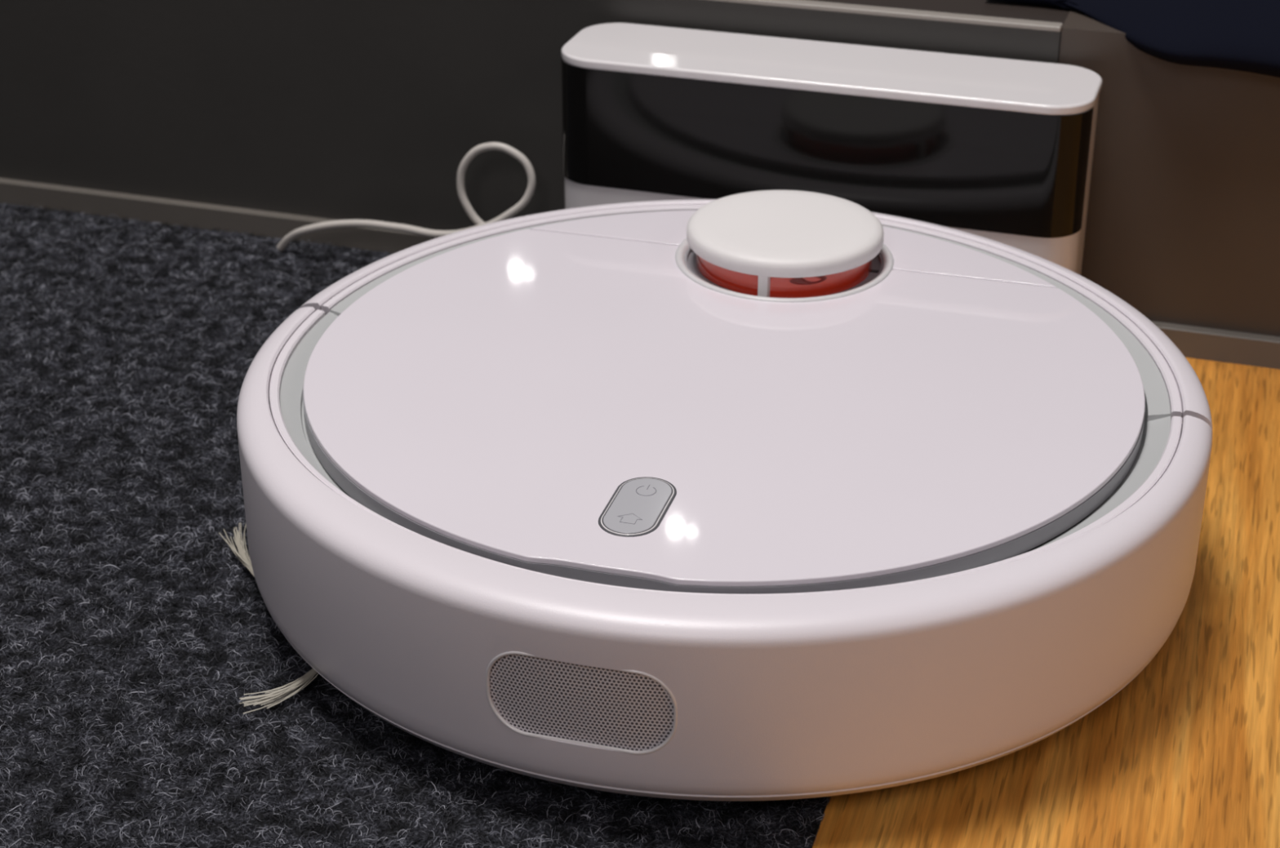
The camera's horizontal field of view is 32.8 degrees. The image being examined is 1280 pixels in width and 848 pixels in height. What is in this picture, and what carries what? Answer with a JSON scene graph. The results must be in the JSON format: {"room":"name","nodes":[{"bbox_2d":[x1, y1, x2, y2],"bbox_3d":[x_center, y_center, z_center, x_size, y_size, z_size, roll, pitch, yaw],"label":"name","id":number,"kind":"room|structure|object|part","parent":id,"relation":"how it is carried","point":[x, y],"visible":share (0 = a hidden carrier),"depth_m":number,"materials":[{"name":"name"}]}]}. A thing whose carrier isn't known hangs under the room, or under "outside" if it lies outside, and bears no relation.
{"room":"living room","nodes":[
{"label":"living room","id":0,"kind":"room"},
{"bbox_2d":[0,0,1071,230],"bbox_3d":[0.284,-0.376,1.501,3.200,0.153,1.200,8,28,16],"label":"wall","id":1,"kind":"structure","parent":0,"point":[333,109],"depth_m":1.06,"materials":[{"name":"grey paint"}]},
{"bbox_2d":[710,0,1062,31],"bbox_3d":[-0.620,-0.288,1.164,1.683,0.002,0.008,8,28,16],"label":"trim","id":2,"kind":"structure","parent":1,"relation":"attached to","point":[802,4],"depth_m":0.95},
{"bbox_2d":[601,478,673,533],"bbox_3d":[-0.001,0.026,0.692,0.017,0.001,0.037,8,28,14],"label":"ring","id":3,"kind":"object","parent":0,"point":[638,478],"depth_m":0.69,"materials":[{"name":"grey plastic"}]},
{"bbox_2d":[812,357,1279,847],"bbox_3d":[-0.083,0.407,0.164,3.400,0.029,2.100,8,28,14],"label":"floor","id":4,"kind":"structure","parent":0,"point":[1186,754],"depth_m":0.71,"materials":[{"name":"brown wood"}]},
{"bbox_2d":[0,202,831,847],"bbox_3d":[-0.917,0.289,0.360,1.670,0.001,2.076,8,28,14],"label":"carpet","id":5,"kind":"object","parent":4,"relation":"on","point":[133,634],"visible":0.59,"depth_m":0.78,"materials":[{"name":"carpet"}]},
{"bbox_2d":[328,473,1115,552],"bbox_3d":[0.029,0.039,0.816,0.327,0.007,0.327,8,28,14],"label":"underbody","id":6,"kind":"object","parent":5,"relation":"on","point":[328,473],"visible":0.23,"depth_m":0.82,"materials":[{"name":"plastic"}]},
{"bbox_2d":[219,523,254,577],"bbox_3d":[-0.147,0.050,0.810,0.014,0.005,0.054,-8,28,-15],"label":"brush tuft","id":7,"kind":"object","parent":6,"relation":"attached to","point":[246,562],"visible":0.59,"depth_m":0.82,"materials":[{"name":"white plastic"}]},
{"bbox_2d":[236,306,1212,801],"bbox_3d":[0.007,0.046,0.731,0.347,0.069,0.183,8,28,14],"label":"bumper cover","id":8,"kind":"object","parent":6,"relation":"attached to","point":[811,695],"visible":0.98,"depth_m":0.66,"materials":[{"name":"white plastic"}]},
{"bbox_2d":[489,654,673,751],"bbox_3d":[-0.018,0.083,0.654,0.059,0.029,0.003,8,28,14],"label":"grille","id":9,"kind":"object","parent":8,"relation":"attached to","point":[536,695],"depth_m":0.65,"materials":[{"name":"grey metal"}]},
{"bbox_2d":[485,651,677,755],"bbox_3d":[-0.018,0.084,0.653,0.061,0.031,0.003,8,28,14],"label":"frame","id":10,"kind":"object","parent":8,"relation":"attached to","point":[495,659],"visible":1,"depth_m":0.66,"materials":[{"name":"white plastic"}]},
{"bbox_2d":[269,309,1182,595],"bbox_3d":[0.009,0.016,0.725,0.325,0.008,0.162,8,28,14],"label":"ring","id":11,"kind":"object","parent":8,"relation":"attached to","point":[1173,441],"visible":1,"depth_m":0.71,"materials":[{"name":"white plastic"}]},
{"bbox_2d":[297,199,1212,430],"bbox_3d":[0.055,-0.031,0.880,0.346,0.069,0.161,8,28,14],"label":"shell","id":12,"kind":"object","parent":6,"relation":"attached to","point":[1194,402],"visible":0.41,"depth_m":0.86,"materials":[{"name":"white plastic"}]},
{"bbox_2d":[320,204,1182,419],"bbox_3d":[0.054,-0.054,0.862,0.324,0.008,0.151,8,28,14],"label":"ring","id":13,"kind":"object","parent":12,"relation":"attached to","point":[1174,396],"visible":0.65,"depth_m":0.87,"materials":[{"name":"white plastic"}]},
{"bbox_3d":[0.030,0.013,0.802,0.336,0.057,0.336,8,28,14],"label":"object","id":14,"kind":"object","parent":6,"relation":"on","visible":0},
{"bbox_2d":[302,252,1145,594],"bbox_3d":[0.030,-0.018,0.787,0.300,0.006,0.298,8,28,14],"label":"lid base","id":15,"kind":"object","parent":14,"relation":"on","point":[1015,547],"visible":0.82,"depth_m":0.67,"materials":[{"name":"white plastic"}]},
{"bbox_2d":[303,229,1145,586],"bbox_3d":[0.023,-0.011,0.765,0.299,0.002,0.250,8,28,14],"label":"lid","id":16,"kind":"object","parent":15,"relation":"on","point":[495,394],"depth_m":0.75,"materials":[{"name":"white plastic"}]},
{"bbox_2d":[617,513,642,524],"bbox_3d":[-0.004,0.030,0.683,0.007,0.001,0.007,-19,33,-32],"label":"home icon","id":17,"kind":"object","parent":16,"relation":"attached to","point":[630,513],"visible":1,"depth_m":0.68},
{"bbox_2d":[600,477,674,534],"bbox_3d":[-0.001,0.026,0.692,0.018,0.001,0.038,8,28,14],"label":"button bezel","id":18,"kind":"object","parent":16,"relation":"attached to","point":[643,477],"depth_m":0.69,"materials":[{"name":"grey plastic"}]},
{"bbox_2d":[603,478,671,533],"bbox_3d":[-0.001,0.026,0.691,0.016,0.001,0.036,8,28,14],"label":"button face","id":19,"kind":"object","parent":16,"relation":"attached to","point":[627,501],"depth_m":0.69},
{"bbox_3d":[-0.001,0.026,0.692,0.020,0.001,0.039,8,28,14],"label":"button","id":20,"kind":"part","parent":16,"relation":"part of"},
{"bbox_2d":[635,485,656,496],"bbox_3d":[0.002,0.022,0.699,0.007,0.001,0.006,8,28,14],"label":"power icon","id":21,"kind":"object","parent":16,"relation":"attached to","point":[642,486],"visible":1,"depth_m":0.70},
{"bbox_2d":[280,311,1170,551],"bbox_3d":[0.030,-0.017,0.790,0.318,0.005,0.311,8,28,14],"label":"channel","id":22,"kind":"object","parent":15,"relation":"on","point":[1156,433],"visible":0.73,"depth_m":0.75,"materials":[{"name":"white plastic"}]},
{"bbox_2d":[675,238,893,302],"bbox_3d":[0.058,-0.066,0.871,0.087,0.003,0.087,8,28,14],"label":"ring","id":23,"kind":"object","parent":15,"relation":"on","point":[681,251],"visible":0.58,"depth_m":0.85,"materials":[{"name":"white plastic"}]},
{"bbox_2d":[691,250,879,273],"bbox_3d":[0.058,-0.065,0.873,0.217,0.001,0.002,8,28,14],"label":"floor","id":24,"kind":"structure","parent":15,"relation":"on","point":[872,270],"depth_m":0.86,"materials":[{"name":"plastic"}]},
{"bbox_2d":[686,190,884,277],"bbox_3d":[0.058,-0.077,0.866,0.078,0.008,0.078,8,28,14],"label":"tower cap","id":25,"kind":"object","parent":15,"relation":"on","point":[773,233],"visible":1,"depth_m":0.85,"materials":[{"name":"white plastic"}]},
{"bbox_2d":[757,275,770,297],"bbox_3d":[0.048,-0.053,0.839,0.005,0.011,0.003,8,28,14],"label":"post","id":26,"kind":"object","parent":25,"relation":"attached to","point":[763,284],"visible":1,"depth_m":0.84,"materials":[{"name":"white plastic"}]},
{"bbox_2d":[696,254,872,297],"bbox_3d":[0.058,-0.069,0.870,0.070,0.011,0.070,8,28,14],"label":"tower window","id":27,"kind":"structure","parent":25,"relation":"attached to","point":[780,287],"depth_m":0.84,"materials":[{"name":"red plastic"}]},
{"bbox_2d":[789,275,826,284],"bbox_3d":[0.065,-0.056,0.838,0.015,0.004,0.001,-6,28,-11],"label":"lens","id":28,"kind":"object","parent":25,"relation":"attached to","point":[798,281],"visible":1,"depth_m":0.84,"materials":[{"name":"red plastic"}]},
{"bbox_2d":[529,210,1056,288],"bbox_3d":[0.065,-0.077,0.893,0.216,0.002,0.046,8,28,14],"label":"lid","id":29,"kind":"object","parent":15,"relation":"on","point":[910,251],"visible":0.52,"depth_m":0.88,"materials":[{"name":"white plastic"}]},
{"bbox_2d":[329,209,1170,421],"bbox_3d":[0.053,-0.053,0.860,0.316,0.007,0.147,8,28,14],"label":"channel","id":30,"kind":"object","parent":14,"relation":"attached to","point":[1156,395],"visible":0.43,"depth_m":0.83,"materials":[{"name":"white plastic"}]},
{"bbox_2d":[560,22,1102,275],"bbox_3d":[0.081,-0.099,0.969,0.234,0.130,0.058,8,28,16],"label":"dock","id":31,"kind":"object","parent":5,"relation":"on","point":[997,149],"visible":0.7,"depth_m":0.93,"materials":[{"name":"black plastic"}]},
{"bbox_2d":[276,142,536,251],"bbox_3d":[-0.106,-0.104,1.042,0.161,0.070,0.013,9,29,16],"label":"power cable","id":32,"kind":"object","parent":31,"relation":"attached to","point":[485,147],"visible":0.7,"depth_m":1.03,"materials":[{"name":"white plastic"}]},
{"bbox_2d":[999,0,1279,77],"bbox_3d":[0.357,-0.185,0.948,0.400,0.043,0.178,8,28,16],"label":"cloth","id":33,"kind":"object","parent":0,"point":[1240,35],"visible":1,"depth_m":0.92,"materials":[{"name":"fabric"}]},
{"bbox_2d":[1058,8,1279,337],"bbox_3d":[0.909,-0.003,0.779,1.517,0.154,0.030,8,28,16],"label":"wall","id":34,"kind":"structure","parent":0,"point":[1183,224],"depth_m":0.95,"materials":[{"name":"brown paint"}]},
{"bbox_2d":[0,177,1279,369],"bbox_3d":[0.101,-0.058,1.019,3.200,0.014,0.006,8,28,16],"label":"baseboard","id":35,"kind":"structure","parent":34,"relation":"attached to","point":[1193,342],"depth_m":1.10,"materials":[{"name":"black wood"}]},
{"bbox_3d":[-0.097,0.066,0.775,0.020,0.006,0.020,8,28,14],"label":"hub","id":36,"kind":"object","parent":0,"visible":0},
{"bbox_2d":[239,668,319,713],"bbox_3d":[-0.119,0.088,0.737,0.039,0.005,0.012,-21,34,-35],"label":"brush tuft","id":37,"kind":"object","parent":36,"relation":"attached to","point":[277,694],"visible":0.77,"depth_m":0.73,"materials":[{"name":"white plastic"}]}
]}

